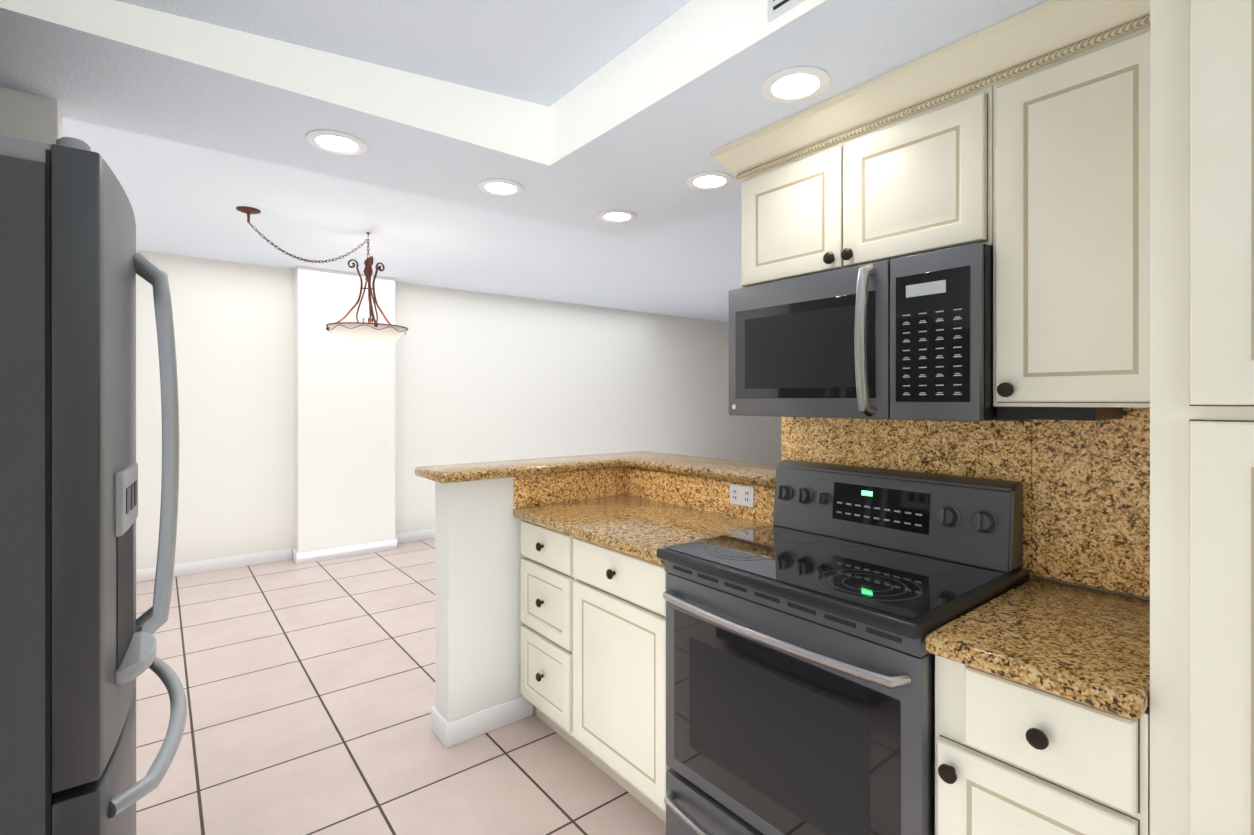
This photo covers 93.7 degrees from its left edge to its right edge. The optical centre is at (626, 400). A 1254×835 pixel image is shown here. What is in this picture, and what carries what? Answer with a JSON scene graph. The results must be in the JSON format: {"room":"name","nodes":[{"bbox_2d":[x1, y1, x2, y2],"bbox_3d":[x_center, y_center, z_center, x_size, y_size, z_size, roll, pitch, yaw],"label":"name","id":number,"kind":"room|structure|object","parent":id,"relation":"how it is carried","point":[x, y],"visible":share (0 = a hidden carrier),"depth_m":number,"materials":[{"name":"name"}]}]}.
{"room":"kitchen","nodes":[
{"label":"kitchen","id":0,"kind":"room"},
{"bbox_2d":[0,87,535,721],"bbox_3d":[-1.117,0.265,2.099,2.730,2.210,0.140,0,0,-39],"label":"wall","id":1,"kind":"structure","parent":0,"point":[478,557],"depth_m":2.41,"materials":[{"name":"white paint"}]},
{"bbox_2d":[431,706,441,734],"bbox_3d":[-0.404,1.322,2.769,1.048,0.095,0.014,0,0,-39],"label":"baseboard","id":2,"kind":"structure","parent":1,"relation":"attached to","point":[434,712],"depth_m":2.42,"materials":[{"name":"white wood"}]},
{"bbox_2d":[436,696,532,747],"bbox_3d":[-0.566,1.322,2.443,0.389,0.095,0.017,0,0,-39],"label":"baseboard","id":3,"kind":"structure","parent":1,"relation":"attached to","point":[460,730],"depth_m":2.41,"materials":[{"name":"white wood"}]},
{"bbox_2d":[415,451,776,487],"bbox_3d":[-0.037,0.299,2.425,1.275,0.040,1.177,0,0,-39],"label":"bar","id":4,"kind":"object","parent":1,"relation":"on","point":[754,473],"visible":0.77,"depth_m":2.53,"materials":[{"name":"brown stone"}]},
{"bbox_2d":[294,265,394,552],"bbox_3d":[-2.508,0.117,5.250,0.790,2.500,0.200,0,0,-39],"label":"column","id":5,"kind":"structure","parent":0,"point":[344,443],"depth_m":5.13,"materials":[{"name":"white paint"}]},
{"bbox_2d":[136,538,665,834],"bbox_3d":[1.482,1.398,3.830,9.150,0.060,7.600,0,0,-39],"label":"floor","id":6,"kind":"structure","parent":0,"point":[309,688],"depth_m":2.43,"materials":[{"name":"tile"}]},
{"bbox_2d":[0,135,186,834],"bbox_3d":[-1.454,0.460,1.145,0.954,1.821,0.910,0,0,-39],"label":"refrigerator","id":7,"kind":"object","parent":6,"relation":"on","point":[78,657],"visible":1,"depth_m":0.98,"materials":[{"name":"grey metal"}]},
{"bbox_2d":[521,520,670,822],"bbox_3d":[0.043,0.932,2.307,0.598,0.874,0.939,0,0,-39],"label":"base cabinet","id":8,"kind":"object","parent":6,"relation":"on","point":[593,654],"visible":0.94,"depth_m":2.06,"materials":[{"name":"beige wood"}]},
{"bbox_2d":[513,407,1149,719],"bbox_3d":[0.388,0.392,1.896,0.628,0.756,2.054,0,0,-39],"label":"countertop","id":9,"kind":"structure","parent":8,"relation":"on","point":[1086,503],"depth_m":1.47,"materials":[{"name":"brown stone"}]},
{"bbox_2d":[730,484,753,507],"bbox_3d":[0.445,0.368,2.284,0.007,0.078,0.120,0,0,-39],"label":"outlet","id":10,"kind":"object","parent":9,"relation":"attached to","point":[741,495],"visible":1,"depth_m":2.28,"materials":[{"name":"white plastic"}]},
{"bbox_2d":[657,460,1028,834],"bbox_3d":[0.551,0.791,1.621,0.657,1.158,0.768,0,0,-39],"label":"range","id":11,"kind":"object","parent":6,"relation":"on","point":[800,679],"visible":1,"depth_m":1.49,"materials":[{"name":"grey metal"}]},
{"bbox_2d":[935,655,1149,834],"bbox_3d":[0.917,0.933,1.213,0.598,0.874,0.326,0,0,-39],"label":"base cabinet","id":12,"kind":"object","parent":6,"relation":"on","point":[1012,757],"visible":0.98,"depth_m":1.04,"materials":[{"name":"beige wood"}]},
{"bbox_2d":[1150,0,1253,834],"bbox_3d":[1.237,0.267,0.832,0.624,2.208,0.663,0,0,-39],"label":"pantry cabinet","id":13,"kind":"object","parent":6,"relation":"on","point":[1201,417],"visible":1,"depth_m":0.87,"materials":[{"name":"beige wood"}]},
{"bbox_2d":[63,118,740,322],"bbox_3d":[1.482,-1.182,3.827,9.150,0.100,7.600,0,0,-39],"label":"ceiling","id":14,"kind":"structure","parent":0,"point":[185,200],"depth_m":4.05,"materials":[{"name":"white paint"}]},
{"bbox_2d":[236,206,407,349],"bbox_3d":[-1.932,-0.738,3.800,1.004,0.788,0.528,0,0,-39],"label":"pendant light","id":15,"kind":"object","parent":14,"relation":"hanging from","point":[370,335],"visible":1,"depth_m":3.85,"materials":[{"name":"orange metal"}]},
{"bbox_2d":[136,250,780,569],"bbox_3d":[-0.859,0.115,6.759,9.150,2.500,0.100,0,0,-39],"label":"wall","id":16,"kind":"structure","parent":0,"point":[483,377],"depth_m":5.75,"materials":[{"name":"white paint"}]},
{"bbox_2d":[136,548,295,581],"bbox_3d":[-3.596,1.320,4.498,1.850,0.095,0.017,0,0,-39],"label":"baseboard","id":17,"kind":"structure","parent":16,"relation":"attached to","point":[147,574],"depth_m":4.75,"materials":[{"name":"white wood"}]},
{"bbox_2d":[293,536,399,563],"bbox_3d":[-2.442,1.319,5.169,0.818,0.095,0.017,0,0,-39],"label":"baseboard","id":18,"kind":"structure","parent":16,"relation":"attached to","point":[371,547],"depth_m":5.14,"materials":[{"name":"white wood"}]},
{"bbox_2d":[395,528,434,542],"bbox_3d":[0.210,1.317,7.537,6.309,0.095,0.017,0,0,-39],"label":"baseboard","id":19,"kind":"structure","parent":16,"relation":"attached to","point":[429,533],"depth_m":5.73,"materials":[{"name":"white wood"}]},
{"bbox_2d":[0,0,1047,239],"bbox_3d":[0.147,-0.983,0.611,2.850,0.289,4.040,0,0,-39],"label":"ceiling","id":20,"kind":"structure","parent":0,"point":[578,114],"depth_m":1.66,"materials":[{"name":"white paint"}]},
{"bbox_2d":[305,130,366,154],"bbox_3d":[-0.942,-0.837,1.909,0.179,0.007,0.179,0,0,-39],"label":"recessed light","id":21,"kind":"object","parent":20,"relation":"in","point":[343,143],"visible":1,"depth_m":1.90,"materials":[{"name":"white plastic"}]},
{"bbox_2d":[477,179,523,195],"bbox_3d":[-0.496,-0.837,2.312,0.179,0.007,0.179,0,0,-39],"label":"recessed light","id":22,"kind":"object","parent":20,"relation":"in","point":[503,187],"visible":1,"depth_m":2.31,"materials":[{"name":"white plastic"}]},
{"bbox_2d":[598,210,636,222],"bbox_3d":[-0.044,-0.837,2.673,0.179,0.007,0.179,0,0,-39],"label":"recessed light","id":23,"kind":"object","parent":20,"relation":"in","point":[615,216],"visible":1,"depth_m":2.66,"materials":[{"name":"white plastic"}]},
{"bbox_2d":[686,172,733,189],"bbox_3d":[0.315,-0.837,2.243,0.179,0.007,0.179,0,0,-39],"label":"recessed light","id":24,"kind":"object","parent":20,"relation":"in","point":[709,180],"visible":1,"depth_m":2.24,"materials":[{"name":"white plastic"}]},
{"bbox_2d":[767,0,804,22],"bbox_3d":[0.372,-0.945,1.281,0.010,0.160,0.165,0,0,-39],"label":"ceiling vent","id":25,"kind":"object","parent":20,"relation":"in","point":[776,9],"visible":1,"depth_m":1.32,"materials":[{"name":"white plastic"}]},
{"bbox_2d":[761,66,830,102],"bbox_3d":[0.447,-0.836,1.561,0.179,0.007,0.179,0,0,-39],"label":"recessed light","id":26,"kind":"object","parent":20,"relation":"in","point":[795,82],"visible":1,"depth_m":1.55,"materials":[{"name":"white plastic"}]},
{"bbox_2d":[1005,419,1149,600],"bbox_3d":[1.550,0.266,1.042,0.120,2.210,2.960,0,0,-39],"label":"wall","id":27,"kind":"structure","parent":0,"point":[1138,597],"depth_m":1.46,"materials":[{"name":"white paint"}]},
{"bbox_2d":[711,0,1149,420],"bbox_3d":[0.777,-0.398,1.635,0.340,0.881,1.162,0,0,-39],"label":"upper cabinet","id":28,"kind":"object","parent":27,"relation":"attached to","point":[1019,143],"visible":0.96,"depth_m":1.32,"materials":[{"name":"beige wood"}]},
{"bbox_2d":[729,243,1010,421],"bbox_3d":[0.670,-0.157,1.715,0.407,0.410,0.756,0,0,-39],"label":"microwave","id":29,"kind":"object","parent":28,"relation":"attached to","point":[907,338],"visible":1,"depth_m":1.51,"materials":[{"name":"grey metal"}]}
]}

